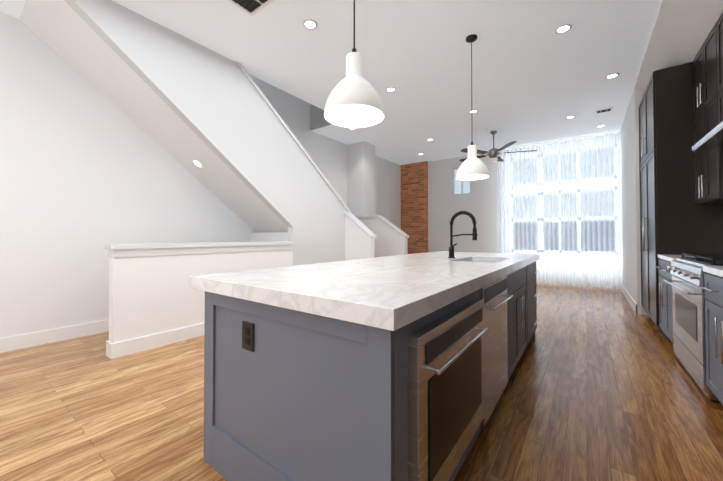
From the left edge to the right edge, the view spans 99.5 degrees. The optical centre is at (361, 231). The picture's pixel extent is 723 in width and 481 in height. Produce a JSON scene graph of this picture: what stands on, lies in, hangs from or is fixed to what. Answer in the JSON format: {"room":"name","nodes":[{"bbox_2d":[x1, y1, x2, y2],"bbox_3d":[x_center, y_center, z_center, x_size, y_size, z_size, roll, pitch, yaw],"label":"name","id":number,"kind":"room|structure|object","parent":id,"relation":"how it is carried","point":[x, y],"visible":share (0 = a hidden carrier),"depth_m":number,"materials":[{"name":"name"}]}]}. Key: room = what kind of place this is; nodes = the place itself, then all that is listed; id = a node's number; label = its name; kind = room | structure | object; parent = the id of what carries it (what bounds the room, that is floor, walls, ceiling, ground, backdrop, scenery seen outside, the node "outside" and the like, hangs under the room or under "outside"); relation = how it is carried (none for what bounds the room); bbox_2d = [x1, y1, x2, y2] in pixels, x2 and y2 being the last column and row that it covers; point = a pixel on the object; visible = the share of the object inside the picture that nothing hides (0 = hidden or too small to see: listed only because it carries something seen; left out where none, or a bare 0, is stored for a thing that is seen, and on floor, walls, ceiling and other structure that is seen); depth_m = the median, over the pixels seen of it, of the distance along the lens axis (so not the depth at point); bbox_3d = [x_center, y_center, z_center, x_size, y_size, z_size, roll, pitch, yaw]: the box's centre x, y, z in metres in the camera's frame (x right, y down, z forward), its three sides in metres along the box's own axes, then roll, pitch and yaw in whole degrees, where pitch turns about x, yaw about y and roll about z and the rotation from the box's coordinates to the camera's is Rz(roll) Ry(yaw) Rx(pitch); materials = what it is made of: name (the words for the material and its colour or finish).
{"room":"kitchen","nodes":[
{"label":"kitchen","id":0,"kind":"room"},
{"bbox_2d":[0,12,400,337],"bbox_3d":[-2.091,-1.753,5.020,0.150,6.100,11.500,-1,-1,36],"label":"wall","id":1,"kind":"structure","parent":0,"point":[88,170],"depth_m":3.42,"materials":[{"name":"white paint"}]},
{"bbox_2d":[0,320,108,352],"bbox_3d":[-4.120,1.084,2.074,0.016,0.135,3.960,-1,-1,36],"label":"baseboard","id":2,"kind":"structure","parent":1,"relation":"attached to","point":[11,343],"depth_m":3.22,"materials":[{"name":"white paint"}]},
{"bbox_2d":[20,0,408,342],"bbox_3d":[-1.237,-0.559,4.610,1.690,3.700,5.120,-1,-1,36],"label":"wall","id":3,"kind":"structure","parent":0,"point":[183,101],"depth_m":3.58,"materials":[{"name":"white paint"}]},
{"bbox_2d":[106,340,110,356],"bbox_3d":[-2.275,1.099,3.041,0.016,0.135,0.416,-1,-1,36],"label":"baseboard","id":4,"kind":"structure","parent":3,"relation":"attached to","point":[107,342],"depth_m":2.85,"materials":[{"name":"white paint"}]},
{"bbox_2d":[109,323,203,358],"bbox_3d":[-1.289,1.117,4.153,0.016,0.135,3.376,-1,-1,36],"label":"baseboard","id":5,"kind":"structure","parent":3,"relation":"attached to","point":[123,348],"depth_m":3.06,"materials":[{"name":"white paint"}]},
{"bbox_2d":[192,159,202,167],"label":"recessed light","id":6,"kind":"object","parent":3,"relation":"in","point":[196,162],"depth_m":4.08,"materials":[{"name":"white paint"}]},
{"bbox_2d":[310,104,331,130],"bbox_3d":[-1.821,-3.513,4.402,1.050,2.799,4.260,-1,-1,36],"label":"wall","id":7,"kind":"structure","parent":0,"point":[317,119],"depth_m":6.19,"materials":[{"name":"white paint"}]},
{"bbox_2d":[0,0,661,164],"bbox_3d":[0.327,-2.280,3.251,6.250,0.300,11.500,-1,-1,36],"label":"ceiling","id":8,"kind":"structure","parent":0,"point":[536,78],"depth_m":3.73,"materials":[{"name":"white paint"}]},
{"bbox_2d":[228,0,273,15],"bbox_3d":[-0.934,-2.133,2.674,0.640,0.012,0.380,-1,-1,36],"label":"ceiling vent","id":9,"kind":"object","parent":8,"relation":"in","point":[251,7],"visible":0.98,"depth_m":2.87,"materials":[{"name":"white metal"}]},
{"bbox_2d":[303,19,317,29],"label":"recessed light","id":10,"kind":"object","parent":8,"relation":"in","point":[310,24],"depth_m":3.14,"materials":[{"name":"white paint"}]},
{"bbox_2d":[324,0,383,127],"bbox_3d":[-0.041,-1.399,1.733,0.340,1.510,0.340,-1,-1,36],"label":"pendant light","id":11,"kind":"object","parent":8,"relation":"hanging from","point":[353,100],"visible":1,"depth_m":1.68,"materials":[{"name":"white metal"}]},
{"bbox_2d":[386,87,395,91],"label":"recessed light","id":12,"kind":"object","parent":8,"relation":"in","point":[390,89],"depth_m":4.53,"materials":[{"name":"white paint"}]},
{"bbox_2d":[456,34,488,179],"bbox_3d":[1.208,-1.358,3.346,0.340,1.540,0.340,-1,-1,36],"label":"pendant light","id":13,"kind":"object","parent":8,"relation":"hanging from","point":[472,167],"visible":1,"depth_m":3.29,"materials":[{"name":"white metal"}]},
{"bbox_2d":[459,131,536,161],"bbox_3d":[2.778,-1.768,6.414,1.549,0.624,1.490,-1,-1,36],"label":"fan","id":14,"kind":"object","parent":8,"relation":"hanging from","point":[493,154],"visible":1,"depth_m":6.29,"materials":[{"name":"silver metal"}]},
{"bbox_2d":[497,130,621,289],"bbox_3d":[4.349,-0.434,6.944,2.345,3.273,0.080,-1,-1,36],"label":"sheer curtain","id":15,"kind":"object","parent":8,"relation":"hanging from","point":[588,203],"visible":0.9,"depth_m":6.81,"materials":[{"name":"white fabric"}]},
{"bbox_2d":[554,24,571,33],"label":"recessed light","id":16,"kind":"object","parent":8,"relation":"in","point":[563,28],"depth_m":3.20,"materials":[{"name":"white paint"}]},
{"bbox_2d":[595,107,612,113],"bbox_3d":[4.195,-2.092,5.295,0.240,0.012,0.180,-1,-1,36],"label":"ceiling vent","id":17,"kind":"object","parent":8,"relation":"in","point":[603,110],"visible":0.96,"depth_m":5.28,"materials":[{"name":"black metal"}]},
{"bbox_2d":[605,73,619,78],"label":"recessed light","id":18,"kind":"object","parent":8,"relation":"in","point":[613,75],"depth_m":4.14,"materials":[{"name":"white paint"}]},
{"bbox_2d":[634,0,722,91],"bbox_3d":[1.691,-2.019,0.755,0.700,0.300,8.700,-1,-1,36],"label":"soffit beam","id":19,"kind":"structure","parent":8,"relation":"attached to","point":[681,31],"depth_m":3.04,"materials":[{"name":"white paint"}]},
{"bbox_2d":[347,141,374,215],"bbox_3d":[-0.005,-0.417,7.289,0.500,3.300,0.460,-1,-1,36],"label":"wall","id":20,"kind":"structure","parent":0,"point":[361,178],"depth_m":7.12,"materials":[{"name":"white paint"}]},
{"bbox_2d":[0,283,722,480],"bbox_3d":[0.327,1.229,3.197,6.250,0.120,11.500,-1,-1,36],"label":"floor","id":21,"kind":"structure","parent":0,"point":[601,385],"depth_m":1.96,"materials":[{"name":"brown wood"}]},
{"bbox_2d":[203,259,538,480],"bbox_3d":[0.598,0.728,2.456,1.178,0.860,3.124,-1,-1,36],"label":"kitchen island","id":22,"kind":"object","parent":21,"relation":"on","point":[395,368],"depth_m":1.17,"materials":[{"name":"grey wood"}]},
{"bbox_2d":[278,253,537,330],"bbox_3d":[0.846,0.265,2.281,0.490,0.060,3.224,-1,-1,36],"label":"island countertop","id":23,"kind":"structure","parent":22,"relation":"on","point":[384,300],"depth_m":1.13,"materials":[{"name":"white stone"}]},
{"bbox_2d":[401,161,427,253],"bbox_3d":[1.570,-0.388,9.133,0.848,3.298,0.098,-1,-1,36],"label":"brick column","id":24,"kind":"structure","parent":21,"relation":"on","point":[414,201],"depth_m":9.06,"materials":[{"name":"brick"}]},
{"bbox_2d":[656,258,673,342],"bbox_3d":[3.355,0.725,2.929,0.634,0.880,0.735,-1,-1,36],"label":"base cabinet","id":25,"kind":"object","parent":21,"relation":"on","point":[665,289],"depth_m":3.10,"materials":[{"name":"grey wood"}]},
{"bbox_2d":[657,254,691,261],"bbox_3d":[3.353,0.265,2.938,0.640,0.040,0.735,-1,-1,36],"label":"countertop","id":26,"kind":"structure","parent":25,"relation":"on","point":[670,257],"depth_m":3.06,"materials":[{"name":"white stone"}]},
{"bbox_2d":[638,62,722,337],"bbox_3d":[3.909,-0.321,3.748,0.693,2.997,1.192,-1,-1,36],"label":"tall cabinet","id":27,"kind":"object","parent":21,"relation":"on","point":[675,219],"visible":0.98,"depth_m":3.39,"materials":[{"name":"black wood"}]},
{"bbox_2d":[663,253,722,401],"bbox_3d":[2.824,0.660,2.294,0.687,0.990,0.910,-1,-1,36],"label":"range","id":28,"kind":"object","parent":21,"relation":"on","point":[688,308],"visible":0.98,"depth_m":2.32,"materials":[{"name":"silver metal"}]},
{"bbox_2d":[701,270,722,404],"bbox_3d":[2.330,0.703,1.535,0.634,0.880,0.889,-1,-1,36],"label":"base cabinet","id":29,"kind":"object","parent":21,"relation":"on","point":[713,281],"depth_m":1.94,"materials":[{"name":"grey wood"}]},
{"bbox_2d":[703,266,722,273],"bbox_3d":[2.099,0.239,1.233,0.640,0.040,1.661,-1,-1,36],"label":"countertop","id":30,"kind":"structure","parent":29,"relation":"on","point":[715,269],"depth_m":1.93,"materials":[{"name":"white stone"}]},
{"bbox_2d":[428,133,621,289],"bbox_3d":[3.379,-0.407,7.966,5.150,3.300,0.160,-1,-1,36],"label":"wall","id":31,"kind":"structure","parent":0,"point":[479,203],"depth_m":8.06,"materials":[{"name":"white paint"}]},
{"bbox_2d":[452,167,470,195],"bbox_3d":[2.773,-1.390,8.415,0.520,0.780,0.080,-1,-1,36],"label":"window","id":32,"kind":"structure","parent":31,"relation":"in","point":[453,177],"depth_m":8.49,"materials":[{"name":"white paint"}]},
{"bbox_2d":[511,144,617,253],"bbox_3d":[4.582,-0.676,7.074,2.050,2.330,0.080,-1,-1,36],"label":"window","id":33,"kind":"structure","parent":31,"relation":"in","point":[565,192],"depth_m":7.04,"materials":[{"name":"white glass"}]},
{"bbox_2d":[516,221,614,251],"bbox_3d":[4.027,0.213,9.218,7.400,3.100,2.640,-1,-1,36],"label":"balcony","id":34,"kind":"object","parent":31,"relation":"attached to","point":[607,238],"depth_m":8.04,"materials":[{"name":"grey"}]},
{"bbox_2d":[620,89,647,314],"bbox_3d":[5.038,-0.450,5.159,0.850,3.300,2.400,-1,-1,36],"label":"wall","id":35,"kind":"structure","parent":0,"point":[630,209],"depth_m":4.88,"materials":[{"name":"white paint"}]},
{"bbox_2d":[621,285,639,313],"bbox_3d":[4.688,1.136,5.381,0.026,0.135,2.416,-1,-1,36],"label":"baseboard","id":36,"kind":"structure","parent":35,"relation":"attached to","point":[631,301],"depth_m":4.94,"materials":[{"name":"white paint"}]},
{"bbox_3d":[2.033,-0.523,0.480,0.150,3.300,8.700,-1,-1,36],"label":"wall","id":37,"kind":"structure","parent":0,"visible":0},
{"bbox_2d":[693,36,722,204],"bbox_3d":[3.472,-1.059,2.871,0.345,1.547,0.735,-1,-1,36],"label":"upper cabinet","id":38,"kind":"object","parent":37,"relation":"attached to","point":[708,92],"depth_m":2.95,"materials":[{"name":"black wood"}]},
{"bbox_2d":[709,13,722,128],"bbox_3d":[2.982,-1.324,2.209,0.345,1.037,1.034,-1,-1,36],"label":"upper cabinet","id":39,"kind":"object","parent":37,"relation":"attached to","point":[716,35],"depth_m":2.66,"materials":[{"name":"black"}]},
{"bbox_2d":[692,121,722,150],"bbox_3d":[2.917,-0.766,2.248,0.506,0.070,0.902,-1,-1,36],"label":"range hood","id":40,"kind":"object","parent":39,"relation":"attached to","point":[712,139],"visible":1,"depth_m":2.47,"materials":[{"name":"silver metal"}]},
{"label":"outside","id":41,"kind":"structure","parent":0,"visible":0},
{"bbox_2d":[455,148,613,222],"bbox_3d":[6.116,-3.201,11.608,28.000,15.000,0.001,-1,-1,36],"label":"sky","id":42,"kind":"structure","parent":41,"point":[465,183],"depth_m":10.79,"materials":[{"name":"white"}]}
]}

